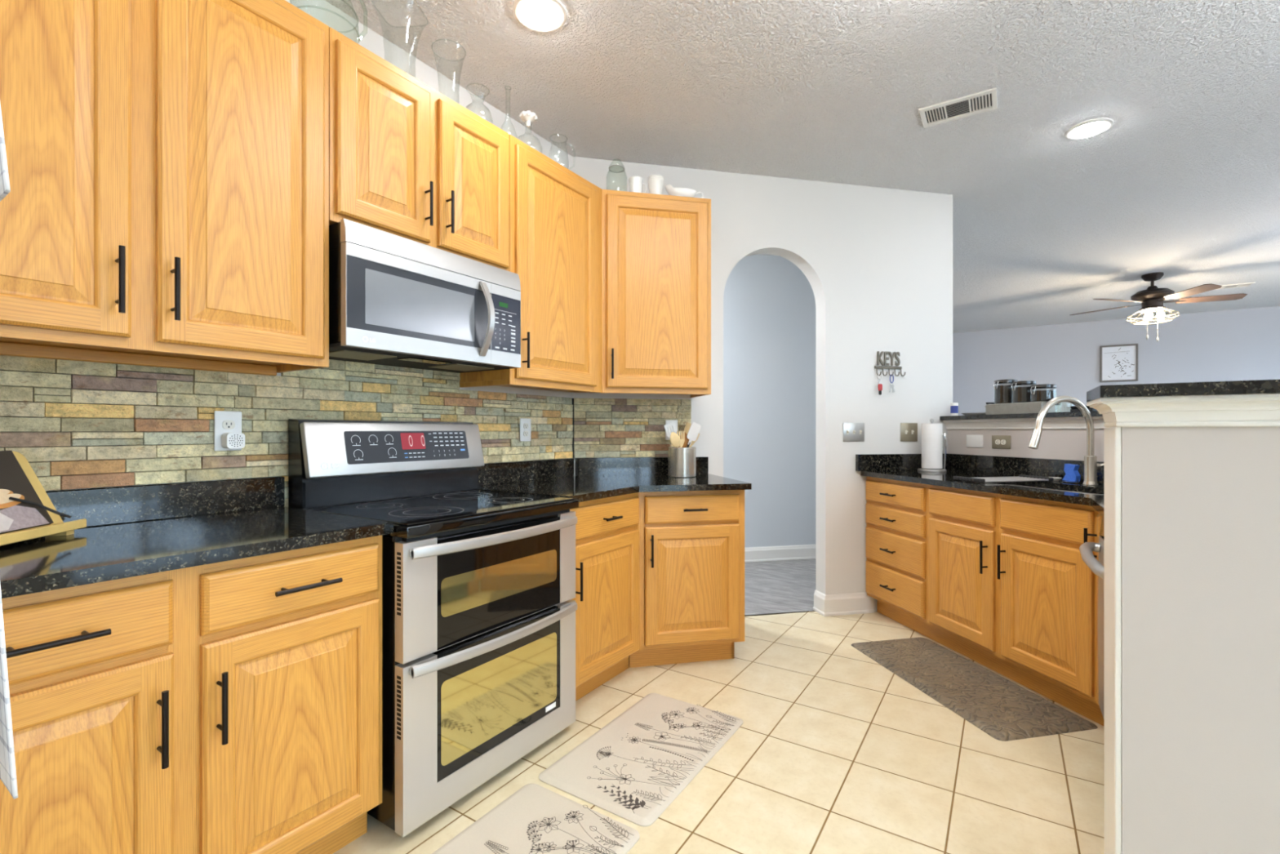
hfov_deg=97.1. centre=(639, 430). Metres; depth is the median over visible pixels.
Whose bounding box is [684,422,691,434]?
wooden paddle
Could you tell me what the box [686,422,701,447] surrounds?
spatula
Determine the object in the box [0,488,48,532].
picture
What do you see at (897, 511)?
base cabinet
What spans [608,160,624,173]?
glass jar
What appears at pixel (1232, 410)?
trim
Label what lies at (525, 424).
receptacle
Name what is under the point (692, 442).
wooden spoon
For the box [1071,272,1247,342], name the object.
ceiling fan
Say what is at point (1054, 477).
soap dish
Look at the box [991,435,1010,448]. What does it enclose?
outlet
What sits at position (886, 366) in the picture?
key rack
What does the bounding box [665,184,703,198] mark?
gravy boat
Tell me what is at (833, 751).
floor
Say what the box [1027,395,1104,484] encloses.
faucet
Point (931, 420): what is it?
towel holder
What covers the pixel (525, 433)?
receptacle
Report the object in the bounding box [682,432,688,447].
wooden spoon
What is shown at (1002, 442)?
receptacle
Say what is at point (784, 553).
baseboard
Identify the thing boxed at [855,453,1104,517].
countertop
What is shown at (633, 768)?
kitchen mat
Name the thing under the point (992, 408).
display tray
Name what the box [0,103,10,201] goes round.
tea towel
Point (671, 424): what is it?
slotted turner
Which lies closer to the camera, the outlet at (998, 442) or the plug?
the plug
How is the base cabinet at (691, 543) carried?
on the floor
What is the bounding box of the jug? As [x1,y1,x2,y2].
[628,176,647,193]
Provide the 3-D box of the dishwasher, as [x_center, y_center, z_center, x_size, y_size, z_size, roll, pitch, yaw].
[1.757,0.734,1.716,0.657,0.877,0.594,0,0,33]
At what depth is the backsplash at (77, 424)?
1.75 m
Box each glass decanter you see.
[465,85,493,124]
[518,110,542,147]
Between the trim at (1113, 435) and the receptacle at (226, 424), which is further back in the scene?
the receptacle at (226, 424)
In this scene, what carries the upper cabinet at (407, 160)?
attached to the wall at (322, 11)
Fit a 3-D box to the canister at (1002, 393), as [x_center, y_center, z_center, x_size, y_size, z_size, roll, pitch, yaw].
[2.259,-0.240,3.498,0.140,0.149,0.130,0,0,-12]
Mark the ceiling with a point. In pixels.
(1183, 184)
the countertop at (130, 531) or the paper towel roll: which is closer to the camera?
the countertop at (130, 531)
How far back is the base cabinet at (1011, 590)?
2.53 m
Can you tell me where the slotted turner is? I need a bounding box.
[663,422,676,438]
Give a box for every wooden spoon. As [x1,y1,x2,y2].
[670,431,679,447]
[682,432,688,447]
[688,433,699,447]
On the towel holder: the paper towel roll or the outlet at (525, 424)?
the paper towel roll
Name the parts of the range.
control panel, control glass, door, door, handle, handle, glass, glass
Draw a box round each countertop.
[0,476,393,598]
[473,456,751,502]
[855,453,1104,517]
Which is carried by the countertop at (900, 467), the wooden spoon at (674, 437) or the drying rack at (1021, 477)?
the drying rack at (1021, 477)
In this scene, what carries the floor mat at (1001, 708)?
on the floor
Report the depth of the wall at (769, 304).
5.11 m
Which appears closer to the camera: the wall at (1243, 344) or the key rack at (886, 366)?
the key rack at (886, 366)
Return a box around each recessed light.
[512,0,567,32]
[1064,118,1113,139]
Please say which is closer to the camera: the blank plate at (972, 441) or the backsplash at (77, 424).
the backsplash at (77, 424)
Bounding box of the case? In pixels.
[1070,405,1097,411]
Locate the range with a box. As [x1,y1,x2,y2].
[288,418,578,837]
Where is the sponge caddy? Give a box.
[1062,463,1081,483]
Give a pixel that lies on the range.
(478, 587)
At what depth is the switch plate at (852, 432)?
3.63 m
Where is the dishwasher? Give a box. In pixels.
[1079,516,1104,719]
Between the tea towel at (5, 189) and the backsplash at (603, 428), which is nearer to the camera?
the tea towel at (5, 189)
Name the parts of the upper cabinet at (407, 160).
door, panel, handle, handle, door, panel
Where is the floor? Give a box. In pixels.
[333,559,1104,853]
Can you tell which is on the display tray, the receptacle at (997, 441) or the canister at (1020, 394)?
the canister at (1020, 394)
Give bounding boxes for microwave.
[328,218,520,373]
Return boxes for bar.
[939,379,1279,420]
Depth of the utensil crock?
3.13 m
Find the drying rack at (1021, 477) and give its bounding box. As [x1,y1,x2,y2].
[952,475,1053,482]
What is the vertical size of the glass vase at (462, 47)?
0.254 m
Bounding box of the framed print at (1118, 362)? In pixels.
[1099,343,1137,382]
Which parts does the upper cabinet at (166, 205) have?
panel, door, handle, handle, door, panel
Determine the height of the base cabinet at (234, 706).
0.882 m
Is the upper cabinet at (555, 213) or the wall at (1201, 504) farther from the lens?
the upper cabinet at (555, 213)
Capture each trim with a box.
[942,416,1105,429]
[1086,393,1279,426]
[1104,426,1121,853]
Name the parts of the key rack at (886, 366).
rail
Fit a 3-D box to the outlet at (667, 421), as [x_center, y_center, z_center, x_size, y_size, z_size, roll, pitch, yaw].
[0.188,-0.004,3.364,0.075,0.118,0.009,0,0,-12]
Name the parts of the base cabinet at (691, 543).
handle, drawer, door, panel, handle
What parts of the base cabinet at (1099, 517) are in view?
handle, narrow door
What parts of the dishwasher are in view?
handle, door, control panel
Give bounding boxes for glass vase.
[370,0,428,52]
[431,47,466,92]
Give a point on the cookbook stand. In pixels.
(58, 527)
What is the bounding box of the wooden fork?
[676,431,684,447]
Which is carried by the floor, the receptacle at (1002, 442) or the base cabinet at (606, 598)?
the base cabinet at (606, 598)
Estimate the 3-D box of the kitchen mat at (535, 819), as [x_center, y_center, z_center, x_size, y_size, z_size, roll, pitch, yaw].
[-0.380,1.166,1.454,0.450,0.013,0.745,0,0,33]
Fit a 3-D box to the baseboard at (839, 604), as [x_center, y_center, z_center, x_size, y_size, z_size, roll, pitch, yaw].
[1.323,1.109,3.677,0.356,0.130,0.142,0,0,-12]
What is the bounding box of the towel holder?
[917,418,946,471]
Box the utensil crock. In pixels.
[667,446,696,477]
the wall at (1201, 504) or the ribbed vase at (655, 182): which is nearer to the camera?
the wall at (1201, 504)
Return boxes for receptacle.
[222,420,235,429]
[523,422,528,428]
[523,431,528,436]
[995,439,999,444]
[1000,440,1005,444]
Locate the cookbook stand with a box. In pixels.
[0,451,86,546]
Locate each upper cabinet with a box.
[0,0,328,375]
[328,26,509,271]
[459,134,601,392]
[573,189,711,397]
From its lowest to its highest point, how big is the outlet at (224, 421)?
0.126 m
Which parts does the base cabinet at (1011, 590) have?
panel, false drawer, door, handle, handle, panel, false drawer, door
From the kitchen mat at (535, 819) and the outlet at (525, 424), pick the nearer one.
the kitchen mat at (535, 819)
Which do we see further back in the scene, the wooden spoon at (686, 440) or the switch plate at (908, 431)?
the switch plate at (908, 431)
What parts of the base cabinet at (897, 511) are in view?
handle, handle, handle, handle, drawer, drawer, drawer, drawer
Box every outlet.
[213,410,241,450]
[520,417,530,441]
[665,419,677,439]
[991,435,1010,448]
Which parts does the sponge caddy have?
dish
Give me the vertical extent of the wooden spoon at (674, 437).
0.242 m
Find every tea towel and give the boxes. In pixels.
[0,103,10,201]
[0,583,17,799]
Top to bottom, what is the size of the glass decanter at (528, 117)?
0.209 m
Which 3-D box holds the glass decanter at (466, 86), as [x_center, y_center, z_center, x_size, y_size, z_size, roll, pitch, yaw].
[-0.683,-1.350,2.380,0.124,0.170,0.124,0,0,33]
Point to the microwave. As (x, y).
(394, 300)
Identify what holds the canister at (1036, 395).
on the display tray
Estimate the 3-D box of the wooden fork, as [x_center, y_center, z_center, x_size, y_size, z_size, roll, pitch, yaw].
[0.229,0.124,3.174,0.045,0.245,0.014,0,0,-12]
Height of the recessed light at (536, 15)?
0.026 m
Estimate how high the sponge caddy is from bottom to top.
0.092 m
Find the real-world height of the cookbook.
0.183 m
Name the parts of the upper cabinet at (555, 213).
panel, handle, frame, door, panel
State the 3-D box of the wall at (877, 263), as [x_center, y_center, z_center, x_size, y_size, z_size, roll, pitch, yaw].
[0.800,-0.204,3.577,2.630,2.755,0.120,0,0,-12]
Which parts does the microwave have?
door, door glass, handle, control panel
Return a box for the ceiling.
[324,0,1279,333]
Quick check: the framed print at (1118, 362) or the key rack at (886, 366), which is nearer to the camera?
the key rack at (886, 366)
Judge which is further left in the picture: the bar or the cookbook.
the cookbook
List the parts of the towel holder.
tension arm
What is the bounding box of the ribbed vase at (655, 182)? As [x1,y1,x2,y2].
[647,174,663,194]
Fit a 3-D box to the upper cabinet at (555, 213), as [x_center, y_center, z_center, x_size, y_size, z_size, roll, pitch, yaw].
[-0.451,-0.732,2.814,0.383,1.066,0.786,0,0,33]
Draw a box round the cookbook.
[0,450,53,533]
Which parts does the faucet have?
spout, lever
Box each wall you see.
[45,0,572,491]
[572,156,952,611]
[723,254,815,547]
[947,428,1104,461]
[952,306,1279,415]
[1121,426,1279,853]
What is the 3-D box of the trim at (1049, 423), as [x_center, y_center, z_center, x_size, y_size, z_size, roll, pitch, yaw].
[2.163,-0.040,2.370,0.593,0.062,2.786,0,0,6]
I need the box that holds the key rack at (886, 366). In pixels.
[874,351,905,376]
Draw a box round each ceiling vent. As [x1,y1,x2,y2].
[918,87,997,128]
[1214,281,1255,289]
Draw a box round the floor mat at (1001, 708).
[851,637,1097,741]
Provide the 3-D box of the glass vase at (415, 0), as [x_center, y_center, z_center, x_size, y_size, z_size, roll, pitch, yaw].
[-0.880,-1.404,2.075,0.164,0.277,0.164,0,0,4]
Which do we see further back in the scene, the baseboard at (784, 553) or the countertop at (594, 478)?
the baseboard at (784, 553)
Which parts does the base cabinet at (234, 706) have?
handle, panel, drawer, door, handle, handle, drawer, door, panel, handle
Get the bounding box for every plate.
[843,422,864,441]
[900,422,917,441]
[960,412,986,415]
[966,435,982,447]
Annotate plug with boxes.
[221,432,244,448]
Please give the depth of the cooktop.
1.94 m
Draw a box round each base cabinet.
[0,534,382,853]
[569,492,639,701]
[628,489,744,667]
[866,476,940,643]
[928,484,1104,726]
[1083,513,1102,706]
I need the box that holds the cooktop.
[307,489,578,537]
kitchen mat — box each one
[431,782,639,853]
[538,692,742,826]
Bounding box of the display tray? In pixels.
[984,398,1062,414]
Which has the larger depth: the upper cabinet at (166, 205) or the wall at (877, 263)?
the wall at (877, 263)
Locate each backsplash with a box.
[0,355,573,506]
[573,398,691,457]
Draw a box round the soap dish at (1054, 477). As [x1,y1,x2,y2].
[1048,476,1062,480]
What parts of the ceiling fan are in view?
blade, blade, pull chain, bulb, motor, pull chain, bulb, blade, blade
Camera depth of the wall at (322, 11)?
2.48 m
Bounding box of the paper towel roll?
[921,423,942,468]
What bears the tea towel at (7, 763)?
hanging from the refrigerator
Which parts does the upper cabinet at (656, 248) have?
handle, door, panel, panel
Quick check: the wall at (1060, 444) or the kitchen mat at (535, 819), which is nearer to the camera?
the kitchen mat at (535, 819)
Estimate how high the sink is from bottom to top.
0.202 m
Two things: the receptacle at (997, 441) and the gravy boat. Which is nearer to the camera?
the gravy boat
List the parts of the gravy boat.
handle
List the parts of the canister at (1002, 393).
lid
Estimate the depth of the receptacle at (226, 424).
1.80 m
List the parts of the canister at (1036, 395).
lid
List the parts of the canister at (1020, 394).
lid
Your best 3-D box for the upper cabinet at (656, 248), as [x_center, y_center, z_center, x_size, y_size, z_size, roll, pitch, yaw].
[0.008,-0.732,3.145,0.719,1.066,0.392,0,0,-12]
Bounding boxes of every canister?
[993,379,1017,404]
[1010,380,1036,402]
[1030,383,1057,401]
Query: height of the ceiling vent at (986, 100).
0.008 m
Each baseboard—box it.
[744,544,815,562]
[813,589,874,616]
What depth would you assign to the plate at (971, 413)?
3.67 m
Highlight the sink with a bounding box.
[1003,484,1103,494]
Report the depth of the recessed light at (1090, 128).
2.93 m

